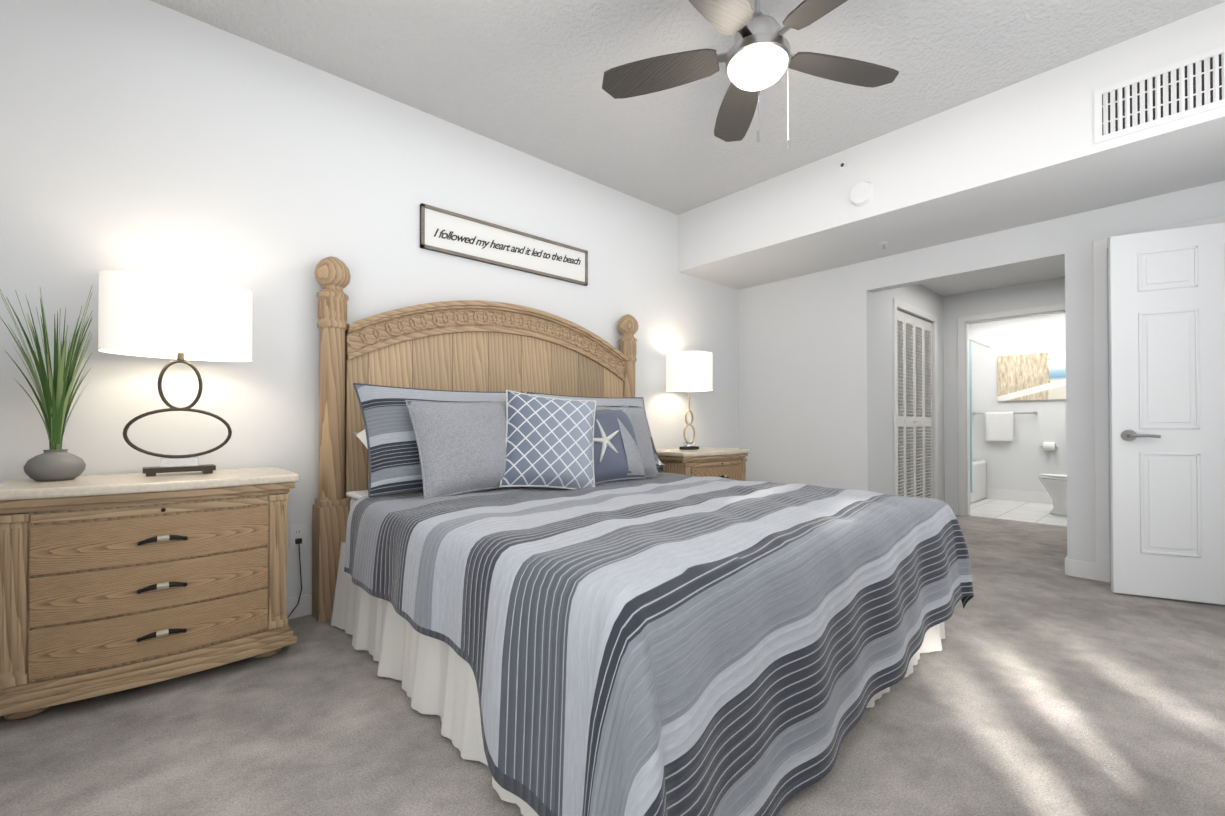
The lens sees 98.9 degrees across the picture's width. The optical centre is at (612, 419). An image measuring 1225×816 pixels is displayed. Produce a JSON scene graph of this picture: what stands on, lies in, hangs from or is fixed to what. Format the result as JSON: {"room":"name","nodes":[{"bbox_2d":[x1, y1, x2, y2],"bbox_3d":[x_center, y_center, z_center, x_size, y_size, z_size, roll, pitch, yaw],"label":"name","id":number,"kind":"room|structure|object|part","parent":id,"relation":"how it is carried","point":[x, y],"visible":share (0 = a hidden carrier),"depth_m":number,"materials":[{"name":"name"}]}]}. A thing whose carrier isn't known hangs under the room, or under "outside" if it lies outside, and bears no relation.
{"room":"bedroom","nodes":[
{"label":"bedroom","id":0,"kind":"room"},
{"bbox_2d":[0,0,738,597],"bbox_3d":[-0.605,-0.404,3.599,5.160,2.810,0.100,1,-1,-42],"label":"wall","id":1,"kind":"structure","parent":0,"point":[148,136],"depth_m":2.52,"materials":[{"name":"white paint"}]},
{"bbox_2d":[287,524,305,617],"bbox_3d":[-1.588,0.758,2.590,0.136,0.457,0.062,1,-1,-42],"label":"outlet","id":2,"kind":"object","parent":1,"relation":"attached to","point":[297,536],"visible":0.94,"depth_m":2.62,"materials":[{"name":"white plastic"}]},
{"bbox_2d":[287,593,311,618],"bbox_3d":[-0.573,0.949,3.538,4.944,0.105,0.014,1,-1,-42],"label":"baseboard","id":3,"kind":"structure","parent":1,"relation":"attached to","point":[304,608],"depth_m":2.63,"materials":[{"name":"white"}]},
{"bbox_2d":[420,203,587,285],"bbox_3d":[-0.655,-1.128,3.474,1.250,0.255,0.027,1,-1,-42],"label":"sign","id":4,"kind":"object","parent":1,"relation":"attached to","point":[453,233],"visible":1,"depth_m":3.40,"materials":[{"name":"white wood"}]},
{"bbox_2d":[0,515,1224,815],"bbox_3d":[1.248,1.032,2.631,7.670,0.080,4.000,1,-1,-42],"label":"floor carpet","id":5,"kind":"object","parent":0,"point":[1040,683],"visible":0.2,"depth_m":1.65,"materials":[{"name":"grey carpet"}]},
{"bbox_2d":[0,467,298,719],"bbox_3d":[-1.779,0.606,2.061,0.870,0.760,0.553,1,-1,-42],"label":"nightstand","id":6,"kind":"object","parent":5,"relation":"on","point":[111,583],"visible":1,"depth_m":1.84,"materials":[{"name":"brown wood"}]},
{"bbox_2d":[0,287,91,480],"bbox_3d":[-2.056,-0.155,1.899,0.233,0.756,0.396,1,-1,-42],"label":"potted plant","id":7,"kind":"object","parent":6,"relation":"on","point":[56,462],"visible":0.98,"depth_m":1.91,"materials":[{"name":"grey"}]},
{"bbox_3d":[-1.605,0.595,1.869,0.138,0.368,0.036,1,-1,-42],"label":"handle","id":8,"kind":"part","parent":6,"relation":"part of","materials":[{"name":"grey metal"}]},
{"bbox_2d":[98,270,251,475],"bbox_3d":[-1.792,-0.182,2.173,0.490,0.816,0.280,1,-1,-42],"label":"lamp","id":9,"kind":"object","parent":6,"relation":"on","point":[178,318],"visible":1,"depth_m":2.08,"materials":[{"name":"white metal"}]},
{"bbox_2d":[312,257,973,815],"bbox_3d":[0.075,0.080,2.517,2.288,1.822,2.384,1,-1,-42],"label":"bed","id":10,"kind":"object","parent":5,"relation":"on","point":[542,585],"visible":1,"depth_m":1.67,"materials":[{"name":"grey fabric"}]},
{"bbox_3d":[0.062,0.623,2.500,1.900,0.495,2.010,1,-1,-42],"label":"mattress","id":11,"kind":"part","parent":10,"relation":"part of","materials":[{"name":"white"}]},
{"bbox_2d":[344,473,973,815],"bbox_3d":[0.125,0.656,2.415,2.231,0.642,2.176,1,-1,-42],"label":"quilt","id":12,"kind":"object","parent":10,"relation":"on","point":[649,644],"depth_m":1.38,"materials":[{"name":"grey fabric"}]},
{"bbox_2d":[656,447,749,480],"bbox_3d":[0.703,0.628,4.304,0.870,0.760,0.553,1,-1,-42],"label":"nightstand","id":13,"kind":"object","parent":5,"relation":"on","point":[728,463],"visible":0.31,"depth_m":4.05,"materials":[{"name":"brown wood"}]},
{"bbox_2d":[666,351,712,449],"bbox_3d":[0.636,-0.161,4.341,0.380,0.816,0.380,1,-1,-42],"label":"lamp","id":14,"kind":"object","parent":13,"relation":"on","point":[689,371],"visible":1,"depth_m":4.19,"materials":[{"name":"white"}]},
{"bbox_2d":[151,0,1224,214],"bbox_3d":[0.509,-1.875,1.992,5.680,0.100,4.000,1,-1,-42],"label":"ceiling","id":15,"kind":"structure","parent":0,"point":[525,76],"depth_m":2.66,"materials":[{"name":"white paint"}]},
{"bbox_2d":[602,0,898,150],"bbox_3d":[0.594,-1.444,2.090,1.281,0.756,1.274,1,-1,-42],"label":"fan","id":16,"kind":"object","parent":15,"relation":"hanging from","point":[757,57],"visible":1,"depth_m":2.18,"materials":[{"name":"brown wood"}]},
{"bbox_2d":[873,284,944,501],"bbox_3d":[2.884,-0.164,5.105,2.040,2.360,0.100,1,-1,-42],"label":"wall","id":17,"kind":"structure","parent":0,"point":[919,296],"depth_m":4.68,"materials":[{"name":"white paint"}]},
{"bbox_2d":[897,310,932,497],"bbox_3d":[2.952,-0.005,5.125,1.034,2.013,0.056,1,-1,-42],"label":"closet doors","id":18,"kind":"structure","parent":17,"relation":"in","point":[914,346],"depth_m":5.12,"materials":[{"name":"white wood"}]},
{"bbox_2d":[893,298,937,498],"bbox_3d":[2.971,-0.036,5.105,1.180,2.105,0.016,1,-1,-42],"label":"door frame","id":19,"kind":"structure","parent":17,"relation":"attached to","point":[896,303],"depth_m":4.82,"materials":[{"name":"white wood"}]},
{"bbox_2d":[677,2,1224,289],"bbox_3d":[2.188,-1.560,3.506,0.924,0.500,3.800,1,-1,-42],"label":"ceiling","id":20,"kind":"structure","parent":0,"point":[1028,151],"depth_m":3.10,"materials":[{"name":"white paint"}]},
{"bbox_2d":[839,162,846,168],"bbox_3d":[1.542,-1.705,3.510,0.029,0.044,0.044,1,-1,-42],"label":"sensor","id":21,"kind":"object","parent":20,"relation":"attached to","point":[842,165],"visible":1,"depth_m":3.50,"materials":[{"name":"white plastic"}]},
{"bbox_2d":[850,181,874,205],"bbox_3d":[1.622,-1.476,3.412,0.040,0.155,0.155,1,-1,-42],"label":"smoke detector","id":22,"kind":"object","parent":20,"relation":"attached to","point":[862,193],"visible":1,"depth_m":3.39,"materials":[{"name":"white plastic"}]},
{"bbox_2d":[879,242,954,278],"bbox_3d":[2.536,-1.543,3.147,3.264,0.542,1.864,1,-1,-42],"label":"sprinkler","id":23,"kind":"object","parent":20,"relation":"attached to","point":[883,244],"visible":0.56,"depth_m":3.88,"materials":[{"name":"white metal"}]},
{"bbox_2d":[1094,46,1224,143],"bbox_3d":[2.538,-1.496,2.420,0.017,0.260,0.460,1,-1,-42],"label":"ceiling vent","id":24,"kind":"object","parent":20,"relation":"in","point":[1191,86],"visible":1,"depth_m":2.42,"materials":[{"name":"white plastic"}]},
{"bbox_2d":[739,181,1224,581],"bbox_3d":[2.574,-0.401,3.843,0.116,2.810,3.800,1,-1,-42],"label":"wall","id":25,"kind":"structure","parent":0,"point":[805,379],"depth_m":4.35,"materials":[{"name":"white paint"}]},
{"bbox_2d":[1094,563,1095,577],"bbox_3d":[3.814,0.953,3.990,1.940,0.105,0.014,1,-1,-42],"label":"baseboard","id":26,"kind":"structure","parent":25,"relation":"attached to","point":[1094,563],"depth_m":3.25,"materials":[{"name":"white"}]},
{"bbox_2d":[1093,215,1224,581],"bbox_3d":[3.323,-0.063,2.912,0.016,2.115,0.950,1,-1,-42],"label":"door frame","id":27,"kind":"structure","parent":25,"relation":"attached to","point":[1101,411],"depth_m":3.23,"materials":[{"name":"white wood"}]},
{"bbox_2d":[1108,222,1224,604],"bbox_3d":[3.204,-0.035,2.799,0.341,2.034,0.780,1,-1,-42],"label":"entry door","id":28,"kind":"structure","parent":25,"relation":"in","point":[1166,293],"depth_m":2.87,"materials":[{"name":"white paint"}]},
{"bbox_3d":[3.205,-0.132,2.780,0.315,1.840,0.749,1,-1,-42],"label":"handle","id":29,"kind":"part","parent":28,"relation":"part of","materials":[{"name":"silver metal"}]},
{"bbox_2d":[920,258,1064,295],"bbox_3d":[3.162,-1.387,4.809,2.040,0.080,2.270,1,-1,-42],"label":"ceiling","id":30,"kind":"structure","parent":0,"point":[1040,271],"depth_m":5.00,"materials":[{"name":"white paint"}]},
{"bbox_2d":[945,277,1064,515],"bbox_3d":[4.102,-0.163,5.189,0.120,2.360,1.350,1,-1,-42],"label":"wall","id":31,"kind":"structure","parent":0,"point":[947,311],"depth_m":5.59,"materials":[{"name":"white paint"}]},
{"bbox_2d":[958,303,1064,515],"bbox_3d":[4.047,-0.040,5.251,0.116,2.115,0.970,1,-1,-42],"label":"door frame","id":32,"kind":"structure","parent":31,"relation":"attached to","point":[963,321],"depth_m":5.54,"materials":[{"name":"white wood"}]},
{"bbox_2d":[969,498,1066,526],"bbox_3d":[4.524,1.065,6.083,1.820,0.082,2.370,1,-1,-42],"label":"floor","id":33,"kind":"structure","parent":0,"point":[1031,512],"depth_m":5.81,"materials":[{"name":"white tile"}]},
{"bbox_2d":[970,460,986,502],"bbox_3d":[4.035,0.781,6.581,1.640,0.500,0.760,1,-1,-42],"label":"bathtub","id":34,"kind":"object","parent":33,"relation":"on","point":[979,483],"visible":0.25,"depth_m":6.61,"materials":[{"name":"white ceramic"}]},
{"bbox_2d":[1038,473,1066,515],"bbox_3d":[4.925,0.625,5.493,0.480,0.790,0.730,1,-1,-42],"label":"toilet","id":35,"kind":"object","parent":33,"relation":"on","point":[1055,485],"visible":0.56,"depth_m":5.56,"materials":[{"name":"white ceramic"}]},
{"bbox_2d":[969,313,1066,492],"bbox_3d":[5.162,-0.178,6.672,0.100,2.420,2.370,1,-1,-42],"label":"wall","id":36,"kind":"structure","parent":0,"point":[1022,460],"depth_m":6.61,"materials":[{"name":"white paint"}]},
{"bbox_2d":[969,339,989,347],"bbox_3d":[4.314,-0.952,6.297,1.650,0.023,0.024,1,-1,-42],"label":"curtain rod","id":37,"kind":"object","parent":36,"relation":"attached to","point":[974,341],"visible":0.59,"depth_m":6.50,"materials":[{"name":"silver metal"}]},
{"bbox_2d":[969,341,972,492],"bbox_3d":[4.002,-0.035,6.006,0.750,1.800,0.044,1,-1,-42],"label":"shower curtain","id":38,"kind":"object","parent":37,"relation":"hanging from","point":[970,380],"visible":0.08,"depth_m":6.22,"materials":[{"name":"glass"}]},
{"bbox_2d":[972,411,1036,414],"bbox_3d":[5.009,-0.078,6.714,0.068,0.043,0.684,1,-1,-42],"label":"towel rail","id":39,"kind":"object","parent":36,"relation":"attached to","point":[1034,413],"visible":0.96,"depth_m":6.53,"materials":[{"name":"silver metal"}]},
{"bbox_2d":[986,412,1013,440],"bbox_3d":[4.965,0.088,6.721,0.034,0.372,0.290,1,-1,-42],"label":"hanging towel","id":40,"kind":"object","parent":39,"relation":"hanging from","point":[999,426],"visible":1,"depth_m":6.71,"materials":[{"name":"white fabric"}]},
{"bbox_2d":[986,488,1052,503],"bbox_3d":[5.119,0.966,6.622,0.014,0.130,2.170,1,-1,-42],"label":"baseboard","id":41,"kind":"structure","parent":36,"relation":"attached to","point":[1037,497],"depth_m":6.60,"materials":[{"name":"white tile"}]},
{"bbox_2d":[997,351,1065,400],"bbox_3d":[5.270,-0.531,6.456,0.028,0.580,0.860,1,-1,-42],"label":"framed picture","id":42,"kind":"object","parent":36,"relation":"attached to","point":[1034,376],"visible":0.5,"depth_m":6.50},
{"bbox_2d":[1039,442,1057,450],"bbox_3d":[5.300,0.329,6.365,0.110,0.110,0.177,1,-1,-42],"label":"paper holder","id":43,"kind":"object","parent":36,"relation":"attached to","point":[1049,446],"visible":1,"depth_m":6.33,"materials":[{"name":"white"}]}
]}

